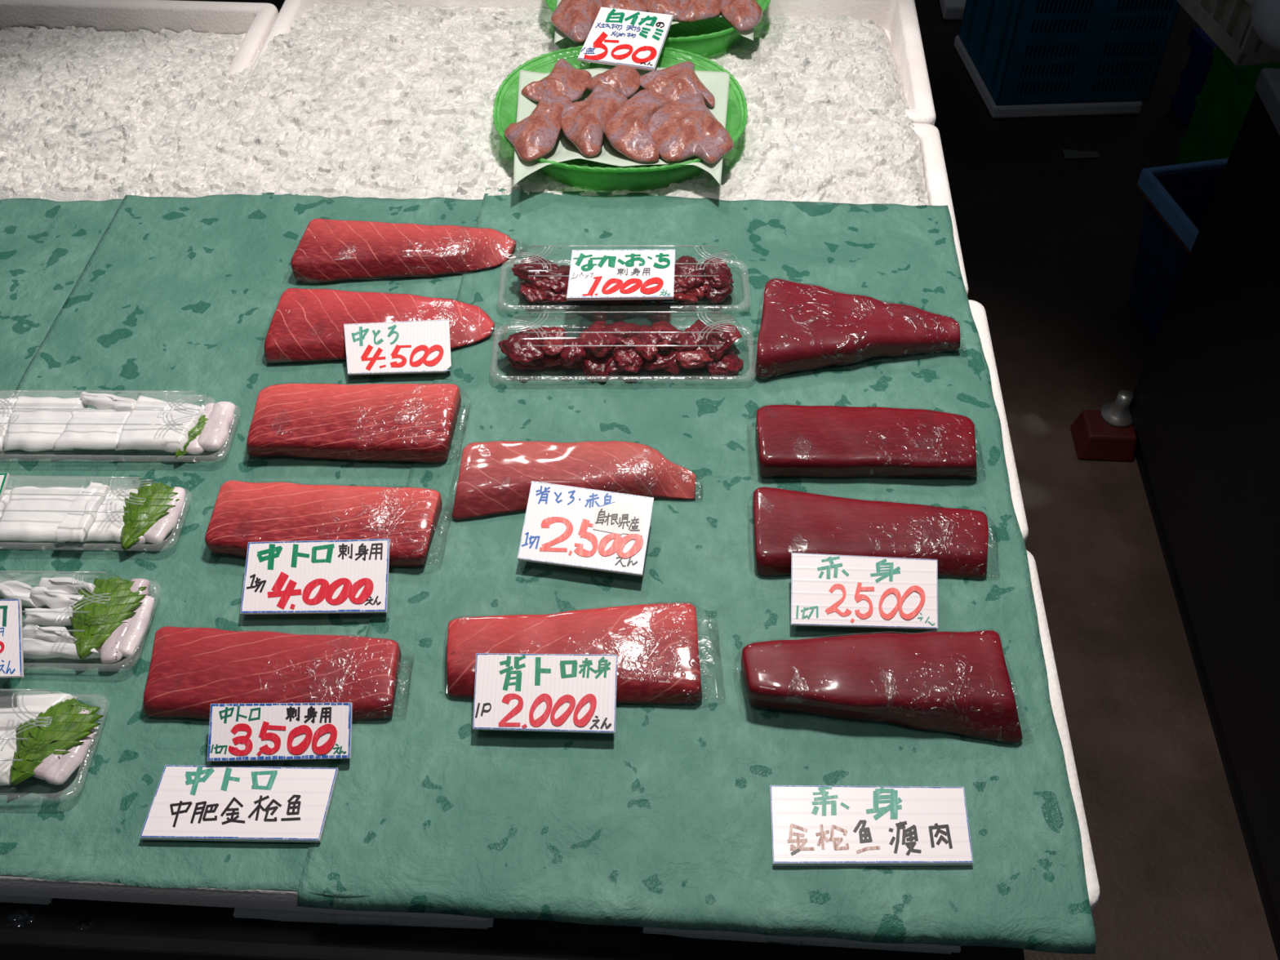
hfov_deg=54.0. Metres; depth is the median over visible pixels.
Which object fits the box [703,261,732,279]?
scrap
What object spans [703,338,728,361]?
scrap
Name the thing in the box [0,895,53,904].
board
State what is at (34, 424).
slice
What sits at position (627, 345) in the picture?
scrap
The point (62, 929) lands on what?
countertop
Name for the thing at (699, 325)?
scrap
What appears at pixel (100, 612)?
leaf
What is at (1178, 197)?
tub
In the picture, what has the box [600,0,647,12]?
squid fin
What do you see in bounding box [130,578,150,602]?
squid piece
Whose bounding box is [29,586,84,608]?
strip
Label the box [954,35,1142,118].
foam slab
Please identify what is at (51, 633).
strip
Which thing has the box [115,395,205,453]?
slice
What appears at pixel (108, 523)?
slice
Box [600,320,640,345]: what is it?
scrap
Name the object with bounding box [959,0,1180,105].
crate
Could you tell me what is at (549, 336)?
scrap
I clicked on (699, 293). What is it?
scrap
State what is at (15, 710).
slice
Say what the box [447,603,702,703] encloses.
block
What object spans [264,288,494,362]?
block
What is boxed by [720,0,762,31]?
squid fin
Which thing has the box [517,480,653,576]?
price card
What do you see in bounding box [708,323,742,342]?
scrap
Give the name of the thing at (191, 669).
block
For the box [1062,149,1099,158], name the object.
paper scrap
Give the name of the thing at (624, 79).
squid fin
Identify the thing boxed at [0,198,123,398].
paper sheet
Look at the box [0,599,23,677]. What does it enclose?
price card
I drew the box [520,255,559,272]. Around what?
scrap
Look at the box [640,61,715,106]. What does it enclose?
squid fin
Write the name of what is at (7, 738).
slice
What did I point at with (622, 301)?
scrap
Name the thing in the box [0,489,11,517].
slice
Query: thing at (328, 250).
block
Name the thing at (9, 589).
strip
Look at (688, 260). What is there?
scrap
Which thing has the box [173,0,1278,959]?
floor
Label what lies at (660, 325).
scrap
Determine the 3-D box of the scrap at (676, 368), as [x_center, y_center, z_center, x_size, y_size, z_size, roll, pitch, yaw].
[0.027,-0.104,1.080,0.024,0.014,0.026,24,52,20]
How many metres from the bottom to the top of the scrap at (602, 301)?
0.014 m
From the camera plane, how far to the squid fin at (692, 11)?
1.42 m
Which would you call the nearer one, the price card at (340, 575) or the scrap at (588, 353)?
the price card at (340, 575)
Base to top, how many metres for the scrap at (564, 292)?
0.016 m
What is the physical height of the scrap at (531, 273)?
0.014 m
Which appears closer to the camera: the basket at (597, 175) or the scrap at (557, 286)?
the scrap at (557, 286)
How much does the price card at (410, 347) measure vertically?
0.026 m
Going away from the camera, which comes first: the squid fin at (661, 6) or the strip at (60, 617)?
the strip at (60, 617)
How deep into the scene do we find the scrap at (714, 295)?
1.13 m
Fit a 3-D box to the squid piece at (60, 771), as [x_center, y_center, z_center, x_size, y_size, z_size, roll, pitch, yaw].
[-0.374,0.179,0.828,0.020,0.011,0.047,15,50,13]
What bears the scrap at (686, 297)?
in the pack
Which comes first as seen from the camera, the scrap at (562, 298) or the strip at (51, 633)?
the strip at (51, 633)
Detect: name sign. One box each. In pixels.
[139,764,338,842]
[769,785,973,866]
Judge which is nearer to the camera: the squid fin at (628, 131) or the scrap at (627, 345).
the scrap at (627, 345)
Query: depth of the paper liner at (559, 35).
1.41 m
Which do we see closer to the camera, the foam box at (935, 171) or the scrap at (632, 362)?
the scrap at (632, 362)
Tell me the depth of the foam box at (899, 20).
1.54 m
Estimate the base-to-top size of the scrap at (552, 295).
0.014 m
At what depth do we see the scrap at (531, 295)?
1.13 m
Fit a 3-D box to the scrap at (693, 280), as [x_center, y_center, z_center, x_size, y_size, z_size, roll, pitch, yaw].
[0.047,-0.184,1.140,0.025,0.012,0.028,-15,50,-13]
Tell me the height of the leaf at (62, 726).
0.009 m
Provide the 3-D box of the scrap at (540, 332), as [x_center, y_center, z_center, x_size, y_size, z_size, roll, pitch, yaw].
[-0.078,-0.124,1.084,0.029,0.014,0.019,6,48,5]
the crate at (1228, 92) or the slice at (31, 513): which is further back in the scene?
the crate at (1228, 92)
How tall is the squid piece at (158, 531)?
0.011 m
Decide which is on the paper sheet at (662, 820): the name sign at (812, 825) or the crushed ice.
the name sign at (812, 825)
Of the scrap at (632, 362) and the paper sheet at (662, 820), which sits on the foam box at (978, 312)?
the paper sheet at (662, 820)
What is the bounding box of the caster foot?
[1070,389,1137,462]
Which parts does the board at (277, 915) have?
tape strip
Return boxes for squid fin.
[503,84,572,160]
[521,58,591,102]
[551,0,602,43]
[561,83,627,156]
[585,64,640,98]
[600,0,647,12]
[604,88,668,162]
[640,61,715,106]
[644,0,681,19]
[648,93,733,164]
[677,0,720,22]
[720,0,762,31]
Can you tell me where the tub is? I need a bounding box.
[1128,158,1228,339]
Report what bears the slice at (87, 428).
on the pack
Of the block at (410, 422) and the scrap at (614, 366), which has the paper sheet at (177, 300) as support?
the block at (410, 422)
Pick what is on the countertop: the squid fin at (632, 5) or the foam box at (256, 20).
the foam box at (256, 20)
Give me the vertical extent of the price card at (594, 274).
0.006 m
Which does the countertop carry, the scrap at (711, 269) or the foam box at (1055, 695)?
the foam box at (1055, 695)
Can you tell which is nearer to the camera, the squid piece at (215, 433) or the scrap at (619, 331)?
the squid piece at (215, 433)
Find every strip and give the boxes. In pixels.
[0,580,44,608]
[22,605,75,626]
[22,624,76,643]
[22,638,101,659]
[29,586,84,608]
[38,577,95,594]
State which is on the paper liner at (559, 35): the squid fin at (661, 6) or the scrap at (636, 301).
the squid fin at (661, 6)
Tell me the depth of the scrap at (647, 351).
1.07 m
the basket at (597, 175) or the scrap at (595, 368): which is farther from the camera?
the basket at (597, 175)
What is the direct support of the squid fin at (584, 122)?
on the paper liner at (717, 82)
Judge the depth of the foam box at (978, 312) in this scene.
1.06 m
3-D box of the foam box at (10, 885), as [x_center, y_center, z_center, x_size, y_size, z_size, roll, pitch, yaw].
[-0.576,0.139,0.906,0.996,0.034,0.305,2,48,2]
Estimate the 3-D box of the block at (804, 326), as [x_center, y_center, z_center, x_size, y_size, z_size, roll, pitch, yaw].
[0.192,-0.131,1.093,0.190,0.036,0.106,2,48,2]
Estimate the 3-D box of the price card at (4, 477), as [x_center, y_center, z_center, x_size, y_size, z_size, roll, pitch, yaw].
[-0.506,0.008,0.928,0.072,0.011,0.027,-2,48,-2]
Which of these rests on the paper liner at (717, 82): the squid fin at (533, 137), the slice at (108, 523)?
the squid fin at (533, 137)
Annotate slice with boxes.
[0,397,16,451]
[0,486,84,542]
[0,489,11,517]
[0,693,78,730]
[0,729,16,786]
[2,395,88,452]
[53,408,130,450]
[55,481,111,542]
[80,391,136,412]
[80,488,137,542]
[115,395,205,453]
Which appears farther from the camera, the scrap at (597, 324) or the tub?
the tub
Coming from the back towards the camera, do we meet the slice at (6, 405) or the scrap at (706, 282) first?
the scrap at (706, 282)
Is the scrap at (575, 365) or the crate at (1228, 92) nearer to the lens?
the scrap at (575, 365)
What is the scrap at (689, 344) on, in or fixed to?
on the scrap
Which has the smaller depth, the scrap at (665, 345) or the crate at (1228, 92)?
the scrap at (665, 345)
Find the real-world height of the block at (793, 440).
0.023 m
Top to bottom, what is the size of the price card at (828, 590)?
0.026 m
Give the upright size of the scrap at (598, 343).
0.018 m
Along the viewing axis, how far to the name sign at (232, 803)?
0.81 m
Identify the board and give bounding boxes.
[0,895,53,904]
[232,907,493,928]
[643,927,960,954]
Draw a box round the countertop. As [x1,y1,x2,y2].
[0,8,1024,959]
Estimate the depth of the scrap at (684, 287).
1.13 m
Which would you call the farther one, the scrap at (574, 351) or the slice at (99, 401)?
the scrap at (574, 351)
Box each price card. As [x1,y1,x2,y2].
[0,472,9,502]
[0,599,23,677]
[207,702,352,761]
[240,538,390,614]
[343,319,451,375]
[472,653,617,733]
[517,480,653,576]
[566,249,675,300]
[577,7,673,71]
[791,552,937,629]
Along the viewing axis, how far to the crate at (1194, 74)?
2.72 m
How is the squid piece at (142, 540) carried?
in the pack
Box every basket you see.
[493,45,747,191]
[545,0,770,57]
[1176,0,1279,66]
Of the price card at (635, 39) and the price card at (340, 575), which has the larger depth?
the price card at (635, 39)
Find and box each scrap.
[497,332,544,364]
[507,355,544,370]
[511,262,546,283]
[519,280,547,302]
[519,328,542,349]
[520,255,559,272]
[525,278,551,291]
[534,326,567,341]
[535,288,559,302]
[540,353,560,367]
[541,337,565,355]
[541,355,547,367]
[542,333,555,341]
[545,265,570,281]
[549,276,568,293]
[556,293,571,302]
[558,336,586,366]
[560,288,567,294]
[560,357,585,368]
[578,328,600,338]
[580,354,613,382]
[582,328,616,357]
[584,351,591,357]
[585,320,607,333]
[594,299,626,304]
[597,300,611,304]
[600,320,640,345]
[609,344,620,353]
[609,359,625,373]
[613,349,644,373]
[618,336,639,353]
[625,299,644,304]
[634,340,658,360]
[638,324,659,345]
[641,351,673,370]
[651,320,677,351]
[652,299,664,303]
[655,328,689,350]
[657,339,671,351]
[660,351,682,374]
[673,278,683,293]
[673,292,697,304]
[674,255,697,272]
[674,262,705,279]
[674,346,714,368]
[675,277,696,292]
[677,330,705,351]
[683,272,704,289]
[684,319,711,348]
[694,284,706,297]
[701,257,730,272]
[702,273,709,285]
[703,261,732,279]
[703,283,733,303]
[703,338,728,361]
[705,351,743,375]
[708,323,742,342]
[709,273,731,288]
[709,324,733,347]
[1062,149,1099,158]
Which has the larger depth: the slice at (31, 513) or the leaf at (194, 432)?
the leaf at (194, 432)
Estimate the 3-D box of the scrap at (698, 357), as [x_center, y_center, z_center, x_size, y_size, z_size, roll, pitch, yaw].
[0.049,-0.108,1.077,0.040,0.010,0.028,-11,49,-9]
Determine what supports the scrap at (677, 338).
on the scrap at (660, 325)
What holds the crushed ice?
in the foam box at (899, 20)
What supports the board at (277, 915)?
on the countertop
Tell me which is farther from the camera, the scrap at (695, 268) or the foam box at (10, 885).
the scrap at (695, 268)
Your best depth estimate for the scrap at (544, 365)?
1.08 m
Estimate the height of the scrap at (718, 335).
0.014 m
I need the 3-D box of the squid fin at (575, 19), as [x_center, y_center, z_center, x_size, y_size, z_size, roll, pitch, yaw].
[-0.071,-0.531,1.417,0.054,0.015,0.115,12,49,10]
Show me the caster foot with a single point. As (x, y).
(1108, 433)
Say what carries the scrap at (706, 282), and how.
on the scrap
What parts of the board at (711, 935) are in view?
tape strip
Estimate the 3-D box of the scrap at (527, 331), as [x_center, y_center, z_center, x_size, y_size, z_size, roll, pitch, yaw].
[-0.095,-0.116,1.079,0.022,0.020,0.034,-9,49,-8]
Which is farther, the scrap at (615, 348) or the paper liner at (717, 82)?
the paper liner at (717, 82)
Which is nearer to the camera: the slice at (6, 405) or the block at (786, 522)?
the block at (786, 522)
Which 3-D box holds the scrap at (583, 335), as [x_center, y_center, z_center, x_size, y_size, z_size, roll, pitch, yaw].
[-0.041,-0.121,1.083,0.022,0.014,0.024,-7,49,-6]
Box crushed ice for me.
[0,0,928,205]
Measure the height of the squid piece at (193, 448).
0.010 m
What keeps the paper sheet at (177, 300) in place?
on the foam box at (10, 885)
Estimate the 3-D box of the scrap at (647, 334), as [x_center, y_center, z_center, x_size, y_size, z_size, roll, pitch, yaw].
[0.008,-0.121,1.083,0.021,0.019,0.034,-5,48,-5]
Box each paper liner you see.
[513,66,730,186]
[554,0,753,43]
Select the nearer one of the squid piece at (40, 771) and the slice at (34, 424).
the squid piece at (40, 771)
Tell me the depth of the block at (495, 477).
0.98 m
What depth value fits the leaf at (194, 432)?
1.01 m
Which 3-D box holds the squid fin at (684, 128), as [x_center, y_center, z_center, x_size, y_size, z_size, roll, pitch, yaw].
[0.046,-0.355,1.259,0.079,0.016,0.118,-14,50,-12]
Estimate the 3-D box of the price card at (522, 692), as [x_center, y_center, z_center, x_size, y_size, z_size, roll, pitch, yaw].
[-0.064,0.145,0.850,0.098,0.026,0.055,2,48,2]
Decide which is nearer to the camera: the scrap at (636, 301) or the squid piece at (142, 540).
the squid piece at (142, 540)
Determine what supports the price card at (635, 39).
on the basket at (597, 175)
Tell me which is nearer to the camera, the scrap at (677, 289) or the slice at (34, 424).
the slice at (34, 424)
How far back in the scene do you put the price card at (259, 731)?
0.83 m
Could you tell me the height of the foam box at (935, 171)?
0.062 m
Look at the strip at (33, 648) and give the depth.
0.88 m
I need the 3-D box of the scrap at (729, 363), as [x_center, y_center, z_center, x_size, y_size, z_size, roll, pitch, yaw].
[0.072,-0.102,1.081,0.036,0.012,0.025,-7,49,-6]
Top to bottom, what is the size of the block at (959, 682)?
0.030 m
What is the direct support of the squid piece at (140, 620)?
in the pack
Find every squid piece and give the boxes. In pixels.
[32,709,93,780]
[43,726,97,785]
[100,608,135,663]
[118,595,155,657]
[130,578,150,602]
[135,536,146,544]
[142,486,186,544]
[185,403,214,454]
[197,401,236,451]
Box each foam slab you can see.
[939,0,965,19]
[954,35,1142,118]
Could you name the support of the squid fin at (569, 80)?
on the paper liner at (717, 82)
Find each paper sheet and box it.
[0,192,483,896]
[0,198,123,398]
[296,187,1095,954]
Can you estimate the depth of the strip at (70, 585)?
0.91 m
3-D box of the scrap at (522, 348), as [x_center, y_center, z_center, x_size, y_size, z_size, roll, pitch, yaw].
[-0.100,-0.113,1.073,0.036,0.016,0.039,-16,50,-14]
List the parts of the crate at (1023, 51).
panel, panel, panel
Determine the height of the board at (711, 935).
0.012 m
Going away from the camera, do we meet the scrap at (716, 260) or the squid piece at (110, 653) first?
the squid piece at (110, 653)
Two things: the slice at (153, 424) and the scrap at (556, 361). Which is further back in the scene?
the scrap at (556, 361)
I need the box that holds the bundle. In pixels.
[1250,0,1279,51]
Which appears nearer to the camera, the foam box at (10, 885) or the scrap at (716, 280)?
the foam box at (10, 885)
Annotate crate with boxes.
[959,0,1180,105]
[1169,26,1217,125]
[1175,46,1279,164]
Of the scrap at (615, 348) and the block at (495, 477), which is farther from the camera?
the scrap at (615, 348)
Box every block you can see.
[143,626,401,719]
[204,480,442,566]
[246,383,461,462]
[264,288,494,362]
[290,218,516,281]
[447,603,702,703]
[452,440,695,519]
[741,630,1022,742]
[752,487,988,577]
[755,278,959,377]
[755,404,977,477]
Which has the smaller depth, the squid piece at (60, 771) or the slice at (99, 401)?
the squid piece at (60, 771)
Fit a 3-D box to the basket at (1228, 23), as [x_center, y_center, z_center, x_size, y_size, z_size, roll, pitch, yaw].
[0.939,-0.823,1.925,0.300,0.076,0.554,-7,49,-6]
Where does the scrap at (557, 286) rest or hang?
on the scrap at (564, 292)
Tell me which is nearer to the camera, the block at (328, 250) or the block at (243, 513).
the block at (243, 513)
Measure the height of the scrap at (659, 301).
0.011 m
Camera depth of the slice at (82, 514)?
0.95 m
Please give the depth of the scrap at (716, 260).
1.15 m
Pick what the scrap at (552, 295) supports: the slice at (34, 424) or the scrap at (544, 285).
the scrap at (544, 285)
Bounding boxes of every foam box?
[0,0,278,88]
[0,875,491,920]
[245,0,936,125]
[762,121,968,294]
[968,299,1028,543]
[1026,550,1100,911]
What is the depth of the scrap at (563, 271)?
1.14 m
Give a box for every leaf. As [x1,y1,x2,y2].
[9,691,103,785]
[69,576,146,660]
[120,481,179,550]
[174,414,207,459]
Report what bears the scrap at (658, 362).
in the pack
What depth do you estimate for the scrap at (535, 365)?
1.08 m
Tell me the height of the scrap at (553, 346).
0.013 m
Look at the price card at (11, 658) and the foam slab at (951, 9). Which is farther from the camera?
the foam slab at (951, 9)
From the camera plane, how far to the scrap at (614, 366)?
1.08 m
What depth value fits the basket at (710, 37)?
1.43 m
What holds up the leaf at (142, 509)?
in the pack

